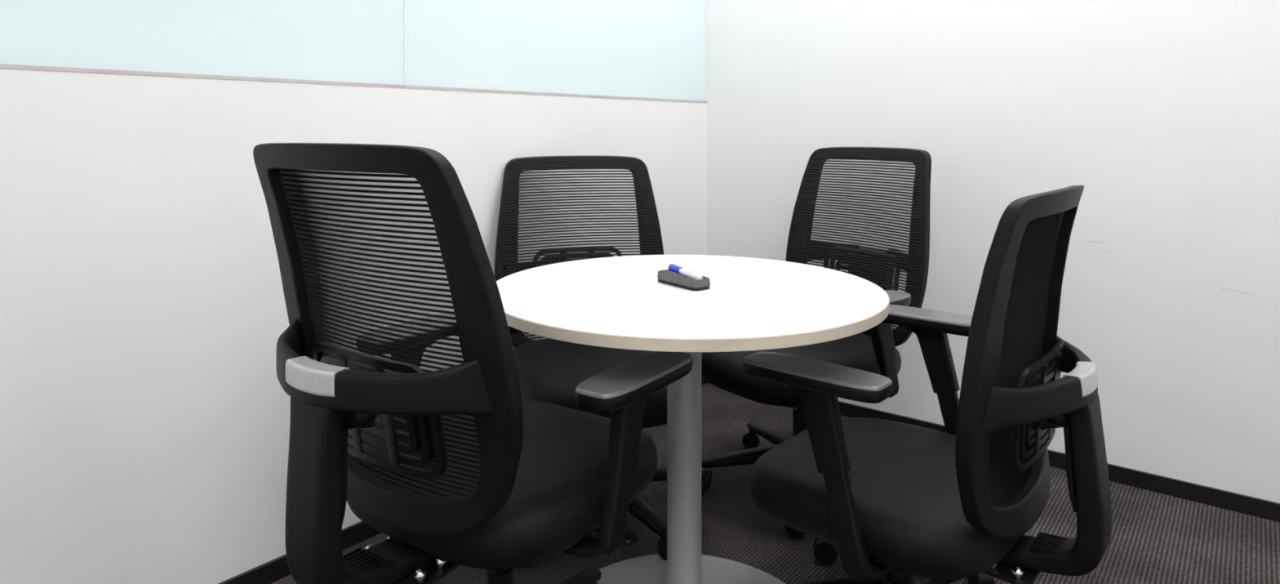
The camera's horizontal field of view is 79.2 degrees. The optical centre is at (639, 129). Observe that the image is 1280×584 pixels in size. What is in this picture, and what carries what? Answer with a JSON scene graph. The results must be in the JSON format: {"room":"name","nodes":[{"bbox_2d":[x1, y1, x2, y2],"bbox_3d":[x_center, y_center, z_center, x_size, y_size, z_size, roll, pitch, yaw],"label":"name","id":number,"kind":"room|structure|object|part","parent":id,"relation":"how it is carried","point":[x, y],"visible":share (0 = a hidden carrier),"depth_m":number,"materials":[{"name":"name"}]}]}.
{"room":"office","nodes":[
{"label":"office","id":0,"kind":"room"},
{"bbox_2d":[0,67,706,583],"bbox_3d":[-0.873,0.480,1.925,0.090,1.191,3.800,0,0,39],"label":"wall","id":1,"kind":"structure","parent":0,"point":[145,409],"depth_m":1.68,"materials":[{"name":"paint"}]},
{"bbox_2d":[0,0,403,84],"bbox_3d":[-1.094,-1.024,1.590,0.010,1.801,1.401,0,0,39],"label":"window","id":2,"kind":"structure","parent":1,"relation":"in","point":[350,41],"depth_m":1.75,"materials":[{"name":"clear glass"}]},
{"bbox_2d":[0,63,706,102],"bbox_3d":[-0.873,-0.120,1.925,0.093,0.008,3.600,0,0,39],"label":"trim","id":3,"kind":"structure","parent":1,"relation":"on","point":[2,65],"depth_m":1.87,"materials":[{"name":"metal"}]},
{"bbox_2d":[218,376,707,583],"bbox_3d":[-0.837,1.051,1.890,0.010,0.049,3.590,0,0,39],"label":"baseboard","id":4,"kind":"structure","parent":1,"relation":"attached to","point":[268,572],"depth_m":1.85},
{"bbox_2d":[403,0,706,101],"bbox_3d":[-0.189,-1.024,2.723,0.010,1.801,1.495,0,0,39],"label":"window","id":5,"kind":"structure","parent":1,"relation":"in","point":[629,48],"depth_m":2.62,"materials":[{"name":"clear glass"}]},
{"bbox_2d":[271,382,1279,583],"bbox_3d":[-0.173,1.125,1.367,4.900,0.100,3.800,0,0,39],"label":"floor","id":6,"kind":"structure","parent":0,"point":[1157,538],"depth_m":2.04,"materials":[{"name":"carpet"}]},
{"bbox_2d":[253,142,692,583],"bbox_3d":[-0.294,0.547,1.446,0.683,1.055,0.766,0,0,33],"label":"office chair","id":7,"kind":"object","parent":6,"relation":"on","point":[451,464],"visible":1,"depth_m":1.21,"materials":[{"name":"black plastic"}]},
{"bbox_3d":[-0.435,0.330,1.228,0.535,0.619,0.183,0,0,33],"label":"backrest frame","id":8,"kind":"part","parent":7,"relation":"part of","materials":[{"name":"black plastic"}]},
{"bbox_3d":[-0.250,0.655,1.508,0.515,0.115,0.536,0,0,33],"label":"seat","id":9,"kind":"part","parent":7,"relation":"part of","materials":[{"name":"black fabric"}]},
{"bbox_3d":[-0.136,0.622,1.355,0.248,0.193,0.085,0,0,26],"label":"armrest","id":10,"kind":"part","parent":7,"relation":"part of","materials":[{"name":"black plastic"}]},
{"bbox_3d":[-0.103,0.726,1.425,0.218,0.018,0.039,0,0,29],"label":"lever","id":11,"kind":"part","parent":7,"relation":"part of","materials":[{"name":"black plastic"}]},
{"bbox_2d":[494,155,706,559],"bbox_3d":[-0.123,0.579,2.214,0.681,0.992,0.712,0,0,-16],"label":"office chair","id":12,"kind":"object","parent":6,"relation":"on","point":[550,371],"visible":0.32,"depth_m":2.38,"materials":[{"name":"black plastic"}]},
{"bbox_3d":[-0.193,0.397,2.443,0.535,0.627,0.150,0,0,-16],"label":"backrest frame","id":13,"kind":"part","parent":12,"relation":"part of","materials":[{"name":"black plastic"}]},
{"bbox_3d":[-0.103,0.680,2.141,0.515,0.115,0.536,0,0,-16],"label":"seat","id":14,"kind":"part","parent":12,"relation":"part of","materials":[{"name":"black fabric"}]},
{"bbox_2d":[496,254,889,583],"bbox_3d":[0.094,0.703,1.640,0.828,0.745,0.828,0,0,0],"label":"round table","id":15,"kind":"object","parent":6,"relation":"on","point":[749,304],"visible":0.89,"depth_m":1.58,"materials":[{"name":"white laminate"}]},
{"bbox_2d":[657,269,710,290],"bbox_3d":[0.092,0.316,1.648,0.050,0.029,0.134,0,0,-36],"label":"eraser","id":16,"kind":"object","parent":15,"relation":"on","point":[665,276],"visible":0.91,"depth_m":1.62,"materials":[{"name":"fabric"}]},
{"bbox_2d":[668,263,702,279],"bbox_3d":[0.097,0.303,1.642,0.017,0.025,0.099,0,0,-38],"label":"marker","id":17,"kind":"object","parent":16,"relation":"on","point":[673,268],"visible":0.97,"depth_m":1.63,"materials":[{"name":"white plastic"}]},
{"bbox_3d":[0.094,0.711,1.640,0.073,0.704,0.073,0,0,0],"label":"post","id":18,"kind":"part","parent":15,"relation":"part of","materials":[{"name":"grey metal"}]},
{"bbox_3d":[0.094,1.069,1.640,0.609,0.014,0.609,0,0,0],"label":"plate","id":19,"kind":"part","parent":15,"relation":"part of","materials":[{"name":"grey metal"}]},
{"bbox_2d":[702,146,931,538],"bbox_3d":[0.526,0.566,2.368,0.695,1.018,0.668,0,0,-37],"label":"office chair","id":20,"kind":"object","parent":6,"relation":"on","point":[873,349],"visible":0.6,"depth_m":2.38,"materials":[{"name":"black plastic"}]},
{"bbox_3d":[0.448,0.790,2.310,0.064,0.063,0.064,0,0,-37],"label":"tension knob","id":21,"kind":"part","parent":20,"relation":"part of","materials":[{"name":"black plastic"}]},
{"bbox_3d":[0.464,0.683,2.322,0.536,0.115,0.515,0,0,-37],"label":"seat","id":22,"kind":"part","parent":20,"relation":"part of","materials":[{"name":"black fabric"}]},
{"bbox_3d":[0.720,0.369,2.515,0.158,0.625,0.535,0,0,-37],"label":"backrest frame","id":23,"kind":"part","parent":20,"relation":"part of","materials":[{"name":"black plastic"}]},
{"bbox_3d":[0.617,0.651,2.211,0.094,0.190,0.242,0,0,-37],"label":"armrest","id":24,"kind":"part","parent":20,"relation":"part of","materials":[{"name":"black plastic"}]},
{"bbox_2d":[742,185,1111,583],"bbox_3d":[0.584,0.591,1.613,0.687,0.968,0.668,0,0,41],"label":"office chair","id":25,"kind":"object","parent":6,"relation":"on","point":[898,502],"visible":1,"depth_m":1.42,"materials":[{"name":"black plastic"}]},
{"bbox_3d":[0.443,0.687,1.495,0.116,0.272,0.242,0,0,41],"label":"armrest","id":26,"kind":"part","parent":25,"relation":"part of","materials":[{"name":"black plastic"}]},
{"bbox_3d":[0.528,0.760,1.661,0.536,0.115,0.515,0,0,41],"label":"seat","id":27,"kind":"part","parent":25,"relation":"part of","materials":[{"name":"black fabric"}]},
{"bbox_3d":[0.681,0.687,1.768,0.116,0.272,0.242,0,0,41],"label":"armrest","id":28,"kind":"part","parent":25,"relation":"part of","materials":[{"name":"black plastic"}]},
{"bbox_3d":[0.751,0.423,1.466,0.126,0.631,0.535,0,0,41],"label":"backrest frame","id":29,"kind":"part","parent":25,"relation":"part of","materials":[{"name":"black plastic"}]},
{"bbox_2d":[706,0,1279,502],"bbox_3d":[0.981,-0.425,2.812,4.900,3.000,0.101,0,0,39],"label":"wall","id":30,"kind":"structure","parent":0,"point":[1166,113],"depth_m":2.41,"materials":[{"name":"paint"}]},
{"bbox_2d":[707,381,1279,522],"bbox_3d":[1.533,1.051,2.301,3.200,0.049,0.013,0,0,39],"label":"baseboard","id":31,"kind":"structure","parent":30,"relation":"attached to","point":[1243,504],"depth_m":2.28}
]}

